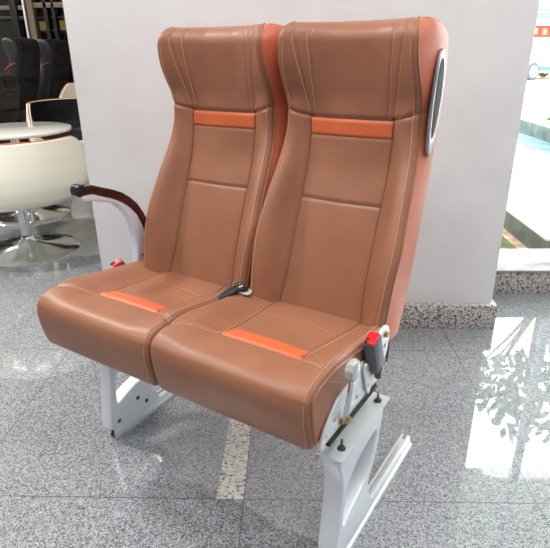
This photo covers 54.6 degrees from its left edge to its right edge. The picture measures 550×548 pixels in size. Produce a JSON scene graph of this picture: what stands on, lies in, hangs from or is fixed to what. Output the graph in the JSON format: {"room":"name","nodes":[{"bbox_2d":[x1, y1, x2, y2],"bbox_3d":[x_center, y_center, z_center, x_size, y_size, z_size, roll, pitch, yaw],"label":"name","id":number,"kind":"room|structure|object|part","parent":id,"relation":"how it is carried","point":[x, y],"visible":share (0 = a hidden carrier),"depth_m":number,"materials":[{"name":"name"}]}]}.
{"room":"showroom","nodes":[
{"label":"showroom","id":0,"kind":"room"},
{"bbox_2d":[0,203,549,547],"bbox_3d":[-2.394,-0.079,3.299,13.000,0.050,16.000,0,23,2],"label":"floor","id":1,"kind":"structure","parent":0,"point":[473,405],"depth_m":1.65,"materials":[{"name":"grey stone"}]},
{"bbox_2d":[0,122,71,226],"bbox_3d":[-1.901,-0.757,3.997,0.810,0.652,0.810,0,23,2],"label":"round table","id":2,"kind":"object","parent":1,"relation":"on","point":[14,131],"visible":0.61,"depth_m":3.94,"materials":[{"name":"white paint"}]},
{"bbox_2d":[0,135,88,267],"bbox_3d":[-1.563,-0.485,3.254,0.906,0.714,0.907,6,24,16],"label":"tub chair","id":3,"kind":"object","parent":1,"relation":"on","point":[37,174],"visible":0.9,"depth_m":2.98,"materials":[{"name":"white leather"}]},
{"bbox_3d":[-1.563,-0.765,3.149,0.790,0.114,0.813,6,24,16],"label":"edge trim","id":4,"kind":"part","parent":3,"relation":"part of","materials":[{"name":"orange"}]},
{"bbox_2d":[10,142,91,202],"bbox_3d":[-4.668,-1.890,7.648,8.170,0.011,6.720,0,23,2],"label":"trim","id":5,"kind":"structure","parent":1,"relation":"on","point":[72,200],"depth_m":4.48,"materials":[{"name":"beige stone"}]},
{"bbox_2d":[0,74,19,143],"bbox_3d":[-2.862,-1.524,5.444,0.576,0.972,0.342,4,23,11],"label":"seat","id":6,"kind":"object","parent":5,"relation":"on","point":[9,83],"visible":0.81,"depth_m":5.28,"materials":[{"name":"black fabric"}]},
{"bbox_3d":[-2.756,-1.636,5.223,0.262,0.592,0.057,4,23,11],"label":"panel","id":7,"kind":"part","parent":6,"relation":"part of","materials":[{"name":"black"}]},
{"bbox_3d":[-2.673,-1.684,5.334,0.158,0.592,0.253,4,23,11],"label":"panel","id":8,"kind":"part","parent":6,"relation":"part of","materials":[{"name":"black"}]},
{"bbox_2d":[1,37,40,142],"bbox_3d":[-3.192,-2.141,6.474,0.785,1.324,0.467,5,23,14],"label":"seat","id":9,"kind":"object","parent":5,"relation":"on","point":[23,55],"visible":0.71,"depth_m":6.21,"materials":[{"name":"black fabric"}]},
{"bbox_3d":[-3.059,-2.291,6.165,0.357,0.807,0.078,5,23,14],"label":"panel","id":10,"kind":"part","parent":9,"relation":"part of","materials":[{"name":"black"}]},
{"bbox_3d":[-3.280,-1.810,6.835,0.272,0.436,0.044,5,23,14],"label":"leg","id":11,"kind":"part","parent":9,"relation":"part of","materials":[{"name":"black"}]},
{"bbox_3d":[-2.937,-2.354,6.312,0.216,0.807,0.344,5,23,14],"label":"panel","id":12,"kind":"part","parent":9,"relation":"part of","materials":[{"name":"black"}]},
{"bbox_3d":[-2.965,-2.430,6.495,0.357,0.807,0.078,5,23,14],"label":"panel","id":13,"kind":"part","parent":9,"relation":"part of","materials":[{"name":"black"}]},
{"bbox_2d":[23,39,69,141],"bbox_3d":[-3.026,-2.351,6.978,0.782,1.318,0.464,5,23,14],"label":"seat","id":14,"kind":"object","parent":5,"relation":"on","point":[55,53],"visible":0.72,"depth_m":6.69,"materials":[{"name":"black fabric"}]},
{"bbox_3d":[-2.894,-2.500,6.670,0.356,0.803,0.078,5,23,14],"label":"panel","id":15,"kind":"part","parent":14,"relation":"part of","materials":[{"name":"black leather"}]},
{"bbox_3d":[-2.773,-2.562,6.816,0.214,0.803,0.343,5,23,14],"label":"panel","id":16,"kind":"part","parent":14,"relation":"part of","materials":[{"name":"black"}]},
{"bbox_2d":[26,97,89,197],"bbox_3d":[-1.707,-1.135,4.734,0.886,0.773,0.883,-4,23,-7],"label":"tub chair","id":17,"kind":"object","parent":5,"relation":"on","point":[61,110],"visible":0.15,"depth_m":4.82,"materials":[{"name":"black leather"}]},
{"bbox_3d":[-1.707,-1.354,4.625,0.771,0.284,0.802,-4,23,-7],"label":"edge trim","id":18,"kind":"part","parent":17,"relation":"part of","materials":[{"name":"orange"}]},
{"bbox_2d":[41,130,82,139],"bbox_3d":[-1.707,-1.200,4.705,0.705,0.077,0.705,-4,23,-7],"label":"seat cushion","id":19,"kind":"object","parent":17,"relation":"on","point":[77,134],"depth_m":4.61,"materials":[{"name":"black leather"}]},
{"bbox_2d":[59,83,75,97],"bbox_3d":[-1.989,-1.651,5.882,0.799,0.848,0.798,13,26,29],"label":"tub chair","id":20,"kind":"object","parent":5,"relation":"on","point":[68,91],"visible":0.03,"depth_m":5.92,"materials":[{"name":"beige leather"}]},
{"bbox_2d":[216,418,250,498],"bbox_3d":[-0.110,0.436,1.943,0.076,0.011,1.000,0,23,2],"label":"trim","id":21,"kind":"structure","parent":1,"relation":"in","point":[235,458],"depth_m":1.61,"materials":[{"name":"stone"}]},
{"bbox_2d":[37,16,448,547],"bbox_3d":[-0.098,-0.021,1.450,0.911,1.215,0.704,13,27,30],"label":"seat","id":22,"kind":"object","parent":1,"relation":"on","point":[264,288],"visible":1,"depth_m":1.37,"materials":[{"name":"brown leather"}]},
{"bbox_3d":[-0.486,-0.128,1.633,0.026,0.280,0.237,13,27,30],"label":"armrest","id":23,"kind":"part","parent":22,"relation":"part of","materials":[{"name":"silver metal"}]},
{"bbox_3d":[-0.470,0.318,1.741,0.050,0.315,0.247,13,27,30],"label":"leg","id":24,"kind":"part","parent":22,"relation":"part of","materials":[{"name":"white paint"}]},
{"bbox_2d":[37,259,234,385],"bbox_3d":[-0.355,0.098,1.508,0.418,0.167,0.437,13,27,30],"label":"seat cushion","id":25,"kind":"object","parent":22,"relation":"on","point":[112,317],"depth_m":1.41,"materials":[{"name":"brown leather"}]},
{"bbox_3d":[-0.394,0.426,1.918,0.046,0.036,0.498,13,27,30],"label":"floor rail","id":26,"kind":"part","parent":22,"relation":"part of","materials":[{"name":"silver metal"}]},
{"bbox_3d":[-0.198,-0.318,1.554,0.410,0.740,0.250,13,27,30],"label":"backrest","id":27,"kind":"part","parent":22,"relation":"part of","materials":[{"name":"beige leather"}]},
{"bbox_3d":[-0.092,0.046,1.464,0.065,0.004,0.036,13,27,30],"label":"anchor plate","id":28,"kind":"part","parent":22,"relation":"part of","materials":[{"name":"silver metal"}]},
{"bbox_3d":[-0.024,-0.303,1.514,0.072,0.740,0.328,13,27,30],"label":"panel","id":29,"kind":"part","parent":22,"relation":"part of","materials":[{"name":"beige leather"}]},
{"bbox_2d":[151,288,386,449],"bbox_3d":[0.002,0.182,1.295,0.420,0.167,0.437,13,27,30],"label":"seat cushion","id":30,"kind":"object","parent":22,"relation":"on","point":[272,361],"depth_m":1.18,"materials":[{"name":"brown leather"}]},
{"bbox_3d":[0.149,-0.236,1.347,0.410,0.740,0.250,13,27,30],"label":"backrest","id":31,"kind":"part","parent":22,"relation":"part of","materials":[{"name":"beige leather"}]},
{"bbox_3d":[0.169,0.257,1.175,0.006,0.112,0.297,13,27,30],"label":"frame plate","id":32,"kind":"part","parent":22,"relation":"part of","materials":[{"name":"silver metal"}]},
{"bbox_3d":[0.153,0.256,1.110,0.021,0.121,0.015,6,24,16],"label":"recline lever","id":33,"kind":"part","parent":22,"relation":"part of","materials":[{"name":"silver metal"}]},
{"bbox_3d":[0.185,0.221,1.195,0.004,0.136,0.416,13,27,30],"label":"panel","id":34,"kind":"part","parent":22,"relation":"part of","materials":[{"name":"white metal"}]},
{"bbox_3d":[0.186,0.494,1.298,0.050,0.315,0.247,13,27,30],"label":"leg","id":35,"kind":"part","parent":22,"relation":"part of","materials":[{"name":"white paint"}]},
{"bbox_3d":[0.176,0.312,1.205,0.012,0.012,0.250,13,27,30],"label":"slot rail","id":36,"kind":"part","parent":22,"relation":"part of","materials":[{"name":"black metal"}]},
{"bbox_3d":[0.157,0.194,1.076,0.021,0.053,0.044,13,27,30],"label":"lever knob","id":37,"kind":"part","parent":22,"relation":"part of","materials":[{"name":"grey plastic"}]},
{"bbox_3d":[0.255,0.611,1.456,0.046,0.036,0.566,13,27,30],"label":"floor rail","id":38,"kind":"part","parent":22,"relation":"part of","materials":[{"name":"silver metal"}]},
{"bbox_3d":[0.249,0.177,1.253,0.008,0.115,0.078,13,27,30],"label":"recliner plate","id":39,"kind":"part","parent":22,"relation":"part of","materials":[{"name":"silver metal"}]},
{"bbox_3d":[0.117,0.126,1.466,0.420,0.126,0.013,13,27,30],"label":"panel","id":40,"kind":"part","parent":22,"relation":"part of","materials":[{"name":"white metal"}]},
{"bbox_3d":[0.323,-0.221,1.306,0.072,0.740,0.328,13,27,30],"label":"panel","id":41,"kind":"part","parent":22,"relation":"part of","materials":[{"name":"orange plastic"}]},
{"bbox_3d":[0.380,-0.403,1.261,0.008,0.241,0.072,13,27,30],"label":"grab handle","id":42,"kind":"part","parent":22,"relation":"part of","materials":[{"name":"grey metal"}]},
{"bbox_2d":[62,0,539,302],"bbox_3d":[0.088,-1.464,2.063,1.711,3.400,0.660,0,23,2],"label":"wall","id":43,"kind":"structure","parent":0,"point":[125,101],"depth_m":2.05,"materials":[{"name":"white paint"}]},
{"bbox_2d":[399,299,497,328],"bbox_3d":[0.107,0.053,2.693,1.748,0.113,0.708,0,23,2],"label":"baseboard","id":44,"kind":"structure","parent":43,"relation":"attached to","point":[414,315],"depth_m":2.34,"materials":[{"name":"stone"}]},
{"bbox_2d":[493,273,549,293],"bbox_3d":[2.522,-0.015,2.775,3.140,0.118,0.320,0,23,2],"label":"trim","id":45,"kind":"structure","parent":43,"relation":"attached to","point":[505,283],"depth_m":2.67,"materials":[{"name":"stone"}]},
{"bbox_2d":[496,249,549,272],"bbox_3d":[2.525,-0.071,2.738,3.130,0.013,0.315,0,23,2],"label":"window sill","id":46,"kind":"structure","parent":43,"relation":"attached to","point":[510,260],"depth_m":2.75,"materials":[{"name":"stone"}]},
{"bbox_3d":[0.282,-3.178,6.155,1.560,3.400,8.180,0,23,2],"label":"wall","id":47,"kind":"structure","parent":0,"visible":0},
{"bbox_2d":[0,0,73,82],"bbox_3d":[-4.086,-3.951,8.139,7.300,3.400,0.212,0,23,2],"label":"window","id":48,"kind":"structure","parent":47,"relation":"in","point":[34,19],"depth_m":8.16,"materials":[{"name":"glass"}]},
{"bbox_3d":[-5.760,-4.057,8.186,3.950,0.060,0.080,0,23,2],"label":"frame","id":49,"kind":"part","parent":48,"relation":"part of","materials":[{"name":"brown stone"}]},
{"bbox_3d":[-5.759,-3.919,8.233,3.950,0.050,0.100,0,23,2],"label":"frame","id":50,"kind":"part","parent":48,"relation":"part of","materials":[{"name":"black"}]},
{"bbox_3d":[-3.956,-3.952,8.138,0.100,3.400,0.140,0,23,2],"label":"frame","id":51,"kind":"part","parent":48,"relation":"part of","materials":[{"name":"black metal"}]},
{"bbox_3d":[-3.772,-3.945,8.114,0.030,3.400,0.180,0,23,2],"label":"frame","id":52,"kind":"part","parent":48,"relation":"part of","materials":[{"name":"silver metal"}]},
{"bbox_3d":[-3.686,-3.948,8.120,0.090,3.400,0.160,0,23,2],"label":"frame","id":53,"kind":"part","parent":48,"relation":"part of","materials":[{"name":"brown stone"}]},
{"bbox_3d":[-2.091,-4.067,8.029,3.105,0.070,0.140,0,23,2],"label":"frame","id":54,"kind":"part","parent":48,"relation":"part of","materials":[{"name":"brown stone"}]},
{"bbox_3d":[-3.466,-3.952,8.123,0.055,3.400,0.140,0,23,2],"label":"frame","id":55,"kind":"part","parent":48,"relation":"part of","materials":[{"name":"black"}]},
{"bbox_3d":[-2.086,-3.922,8.117,3.100,0.025,0.090,0,23,2],"label":"frame","id":56,"kind":"part","parent":48,"relation":"part of","materials":[{"name":"black"}]},
{"bbox_3d":[-2.083,-3.751,8.188,3.100,0.025,0.090,0,23,2],"label":"frame","id":57,"kind":"part","parent":48,"relation":"part of","materials":[{"name":"black"}]},
{"bbox_3d":[-3.346,-3.952,8.118,0.045,3.400,0.140,0,23,2],"label":"frame","id":58,"kind":"part","parent":48,"relation":"part of","materials":[{"name":"black"}]},
{"label":"outside","id":59,"kind":"structure","parent":0,"visible":0},
{"bbox_2d":[522,73,549,110],"bbox_3d":[16.533,-18.435,46.622,90.000,0.040,78.800,0,23,2],"label":"ground","id":60,"kind":"structure","parent":59,"point":[537,92],"depth_m":14.07,"materials":[{"name":"white"}]},
{"bbox_2d":[527,39,549,80],"bbox_3d":[10.603,-8.585,21.330,4.360,1.452,1.780,-11,25,-24],"label":"car","id":61,"kind":"object","parent":60,"relation":"on","point":[539,65],"visible":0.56,"depth_m":20.20,"materials":[{"name":"white paint"}]},
{"bbox_2d":[534,1,549,39],"bbox_3d":[15.023,-14.010,31.025,12.000,3.830,1.368,0,23,2],"label":"building","id":62,"kind":"structure","parent":60,"relation":"on","point":[542,30],"depth_m":31.14,"materials":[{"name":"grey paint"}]},
{"bbox_3d":[15.000,-14.220,31.256,11.580,0.340,0.030,0,23,2],"label":"banner panel","id":63,"kind":"part","parent":62,"relation":"part of","materials":[{"name":"yellow"}]},
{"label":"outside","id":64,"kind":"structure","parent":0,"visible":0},
{"bbox_2d":[522,111,549,114],"bbox_3d":[20.650,-1.605,6.261,39.130,0.039,8.370,0,23,2],"label":"ground","id":65,"kind":"structure","parent":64,"point":[524,112],"depth_m":10.38,"materials":[{"name":"white"}]},
{"bbox_2d":[500,236,516,248],"bbox_3d":[1.360,-1.600,6.797,0.515,0.026,8.150,0,23,2],"label":"moss strip","id":66,"kind":"object","parent":65,"relation":"on","point":[505,244],"depth_m":3.37,"materials":[{"name":"green plant"}]},
{"bbox_2d":[502,228,527,248],"bbox_3d":[1.655,-1.601,6.786,0.075,0.029,8.150,0,23,2],"label":"path","id":67,"kind":"structure","parent":65,"relation":"on","point":[506,234],"depth_m":3.44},
{"bbox_2d":[503,113,549,248],"bbox_3d":[2.595,-1.696,6.607,1.845,0.300,7.750,0,23,2],"label":"pool","id":68,"kind":"object","parent":65,"relation":"on","point":[527,217],"visible":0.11,"depth_m":4.32,"materials":[{"name":"concrete"}]},
{"bbox_2d":[527,114,549,118],"bbox_3d":[4.240,-1.523,6.518,1.350,0.030,7.550,0,23,2],"label":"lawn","id":69,"kind":"structure","parent":65,"relation":"on","point":[542,116],"depth_m":9.73,"materials":[{"name":"white"}]}
]}

